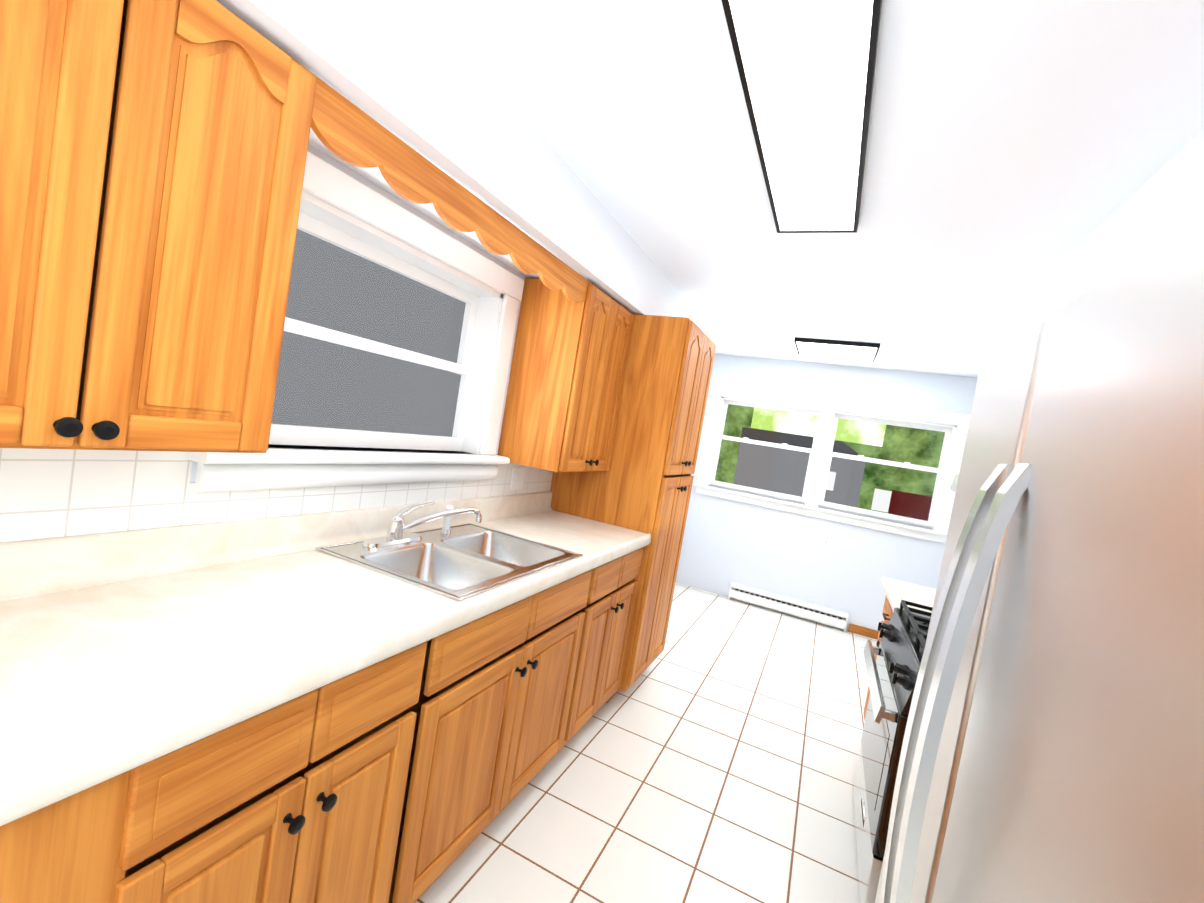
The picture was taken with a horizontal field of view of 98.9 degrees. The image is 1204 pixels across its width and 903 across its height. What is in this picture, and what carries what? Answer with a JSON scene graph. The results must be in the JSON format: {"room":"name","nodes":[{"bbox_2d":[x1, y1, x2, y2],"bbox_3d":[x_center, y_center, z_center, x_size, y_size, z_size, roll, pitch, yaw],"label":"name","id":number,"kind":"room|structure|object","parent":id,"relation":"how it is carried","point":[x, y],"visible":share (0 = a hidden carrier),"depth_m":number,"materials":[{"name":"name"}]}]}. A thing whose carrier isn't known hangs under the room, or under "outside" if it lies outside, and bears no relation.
{"room":"kitchen","nodes":[
{"label":"kitchen","id":0,"kind":"room"},
{"bbox_2d":[190,143,526,482],"bbox_3d":[-0.645,0.064,2.407,0.160,2.440,7.130,10,3,24],"label":"wall","id":1,"kind":"structure","parent":0,"point":[354,175],"depth_m":1.83,"materials":[{"name":"white paint"}]},
{"bbox_2d":[0,0,316,452],"bbox_3d":[-0.951,-0.433,0.887,0.358,0.818,0.648,10,3,24],"label":"upper cabinet","id":2,"kind":"object","parent":1,"relation":"attached to","point":[153,155],"visible":1,"depth_m":0.86,"materials":[{"name":"brown wood"}]},
{"bbox_2d":[0,448,552,542],"bbox_3d":[-0.782,0.088,1.911,0.006,0.245,2.415,10,3,24],"label":"wall tile","id":3,"kind":"structure","parent":1,"relation":"attached to","point":[49,493],"depth_m":1.22,"materials":[{"name":"white tile"}]},
{"bbox_2d":[510,468,525,489],"bbox_3d":[-0.436,0.141,2.678,0.009,0.116,0.116,10,3,24],"label":"electrical outlet","id":4,"kind":"object","parent":3,"relation":"attached to","point":[517,478],"visible":1,"depth_m":2.67,"materials":[{"name":"white plastic"}]},
{"bbox_2d":[188,151,523,491],"bbox_3d":[-0.749,-0.357,1.889,0.235,0.954,1.300,10,3,24],"label":"window","id":5,"kind":"structure","parent":1,"relation":"in","point":[278,467],"depth_m":1.85,"materials":[{"name":"white"}]},
{"bbox_2d":[498,278,633,471],"bbox_3d":[-0.148,-0.354,2.651,0.392,0.878,0.562,10,3,24],"label":"upper cabinet","id":6,"kind":"object","parent":1,"relation":"attached to","point":[566,381],"visible":1,"depth_m":2.43,"materials":[{"name":"brown wood"}]},
{"bbox_2d":[216,0,682,316],"bbox_3d":[-0.654,-0.975,1.281,0.395,0.290,4.820,10,3,24],"label":"soffit","id":7,"kind":"structure","parent":0,"point":[413,75],"depth_m":1.42,"materials":[{"name":"white paint"}]},
{"bbox_2d":[311,77,586,302],"bbox_3d":[-0.355,-0.726,1.714,0.018,0.125,1.330,10,3,24],"label":"valance","id":8,"kind":"object","parent":7,"relation":"attached to","point":[344,129],"visible":0.92,"depth_m":1.41,"materials":[{"name":"brown wood"}]},
{"bbox_2d":[414,583,876,902],"bbox_3d":[0.828,1.605,1.729,4.150,0.060,7.370,10,3,24],"label":"floor","id":9,"kind":"structure","parent":0,"point":[711,754],"depth_m":2.27,"materials":[{"name":"tile"}]},
{"bbox_2d":[0,547,179,902],"bbox_3d":[-1.055,0.764,0.776,0.660,1.080,0.240,10,3,24],"label":"base cabinet","id":10,"kind":"object","parent":9,"relation":"on","point":[86,690],"depth_m":0.75,"materials":[{"name":"laminate"}]},
{"bbox_2d":[0,515,455,902],"bbox_3d":[-0.882,0.774,1.161,0.660,1.080,0.604,10,3,24],"label":"base cabinet","id":11,"kind":"object","parent":9,"relation":"on","point":[276,709],"depth_m":1.10,"materials":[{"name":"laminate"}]},
{"bbox_2d":[301,497,611,902],"bbox_3d":[-0.563,0.793,1.874,0.660,1.080,0.960,10,3,24],"label":"base cabinet","id":12,"kind":"object","parent":9,"relation":"on","point":[516,669],"depth_m":1.74,"materials":[{"name":"wood"}]},
{"bbox_2d":[315,523,582,600],"bbox_3d":[-0.502,0.441,1.848,0.578,0.173,0.755,10,3,24],"label":"sink basin","id":13,"kind":"object","parent":12,"relation":"in","point":[460,562],"visible":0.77,"depth_m":1.83,"materials":[{"name":"silver metal"}]},
{"bbox_2d":[362,500,482,547],"bbox_3d":[-0.628,0.250,1.860,0.201,0.165,0.405,10,3,24],"label":"tap","id":14,"kind":"object","parent":13,"relation":"on","point":[397,527],"visible":1,"depth_m":1.83,"materials":[{"name":"silver metal"}]},
{"bbox_2d":[492,491,650,732],"bbox_3d":[-0.232,0.812,2.611,0.660,1.080,0.656,10,3,24],"label":"base cabinet","id":15,"kind":"object","parent":9,"relation":"on","point":[626,546],"depth_m":2.53,"materials":[{"name":"wood"}]},
{"bbox_2d":[550,314,715,702],"bbox_3d":[0.141,0.309,3.166,0.712,2.140,0.630,10,3,24],"label":"pantry cabinet","id":16,"kind":"object","parent":9,"relation":"on","point":[643,483],"visible":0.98,"depth_m":2.83,"materials":[{"name":"brown wood"}]},
{"bbox_2d":[853,600,932,902],"bbox_3d":[1.354,1.043,1.872,0.728,1.205,0.754,10,3,24],"label":"gas range","id":17,"kind":"object","parent":9,"relation":"on","point":[892,670],"visible":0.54,"depth_m":1.83,"materials":[{"name":"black metal"}]},
{"bbox_2d":[863,576,935,721],"bbox_3d":[1.692,1.164,2.519,0.663,1.015,0.698,10,3,24],"label":"base cabinet","id":18,"kind":"object","parent":9,"relation":"on","point":[897,591],"visible":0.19,"depth_m":2.67,"materials":[{"name":"brown wood"}]},
{"bbox_2d":[875,205,1203,902],"bbox_3d":[0.725,0.718,0.475,0.819,1.750,0.910,10,3,24],"label":"refrigerator","id":19,"kind":"object","parent":9,"relation":"on","point":[1052,750],"visible":1,"depth_m":0.48,"materials":[{"name":"grey metal"}]},
{"bbox_2d":[421,0,1203,376],"bbox_3d":[1.231,-0.859,1.612,4.150,0.060,7.370,10,3,24],"label":"ceiling","id":20,"kind":"structure","parent":0,"point":[1017,150],"depth_m":1.53,"materials":[{"name":"white paint"}]},
{"bbox_2d":[721,0,881,232],"bbox_3d":[0.615,-0.908,1.517,0.300,0.031,1.210,10,3,24],"label":"light panel","id":21,"kind":"object","parent":20,"relation":"attached to","point":[806,69],"visible":1,"depth_m":1.31,"materials":[{"name":"white plastic"}]},
{"bbox_2d":[794,337,879,361],"bbox_3d":[1.905,-0.825,4.197,0.600,0.031,0.600,10,3,24],"label":"light panel","id":22,"kind":"object","parent":20,"relation":"attached to","point":[842,350],"visible":1,"depth_m":4.10,"materials":[{"name":"white plastic"}]},
{"bbox_2d":[676,354,977,630],"bbox_3d":[2.536,0.471,4.791,3.750,2.440,0.160,10,3,24],"label":"wall","id":23,"kind":"structure","parent":0,"point":[726,543],"depth_m":4.94,"materials":[{"name":"white paint"}]},
{"bbox_2d":[728,582,848,631],"bbox_3d":[1.778,1.494,4.979,1.083,0.162,0.068,10,3,24],"label":"baseboard heater","id":24,"kind":"object","parent":23,"relation":"attached to","point":[798,608],"visible":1,"depth_m":4.95,"materials":[{"name":"white metal"}]},
{"bbox_2d":[821,533,831,546],"bbox_3d":[2.124,0.836,4.873,0.072,0.116,0.010,10,3,24],"label":"electrical outlet","id":25,"kind":"object","parent":23,"relation":"attached to","point":[826,539],"visible":1,"depth_m":4.87,"materials":[{"name":"white plastic"}]},
{"bbox_2d":[694,385,970,543],"bbox_3d":[2.105,0.060,4.962,2.290,1.135,0.200,10,3,24],"label":"window","id":26,"kind":"structure","parent":23,"relation":"in","point":[811,499],"depth_m":4.89,"materials":[{"name":"white"}]},
{"bbox_2d":[848,623,878,638],"bbox_3d":[3.096,1.779,4.411,1.800,0.078,0.014,10,3,24],"label":"baseboard","id":27,"kind":"structure","parent":23,"relation":"attached to","point":[863,631],"depth_m":4.72,"materials":[{"name":"brown wood"}]},
{"bbox_2d":[1022,129,1203,331],"bbox_3d":[1.164,-0.627,0.238,0.355,0.290,4.420,10,3,24],"label":"soffit","id":28,"kind":"structure","parent":0,"point":[1169,194],"depth_m":1.52,"materials":[{"name":"white paint"}]},
{"label":"outside","id":29,"kind":"structure","parent":0,"visible":0},
{"bbox_2d":[271,229,944,520],"bbox_3d":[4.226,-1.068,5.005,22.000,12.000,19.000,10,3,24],"label":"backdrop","id":30,"kind":"structure","parent":29,"point":[411,332],"depth_m":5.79,"materials":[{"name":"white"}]},
{"bbox_3d":[1.503,-0.103,1.251,0.392,0.710,3.110,10,3,24],"label":"upper cabinet","id":31,"kind":"object","parent":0,"visible":0},
{"bbox_2d":[950,474,958,491],"bbox_3d":[1.617,0.147,1.780,0.531,0.140,0.904,10,3,24],"label":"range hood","id":32,"kind":"object","parent":31,"relation":"attached to","point":[953,486],"depth_m":2.26,"materials":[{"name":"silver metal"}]}
]}

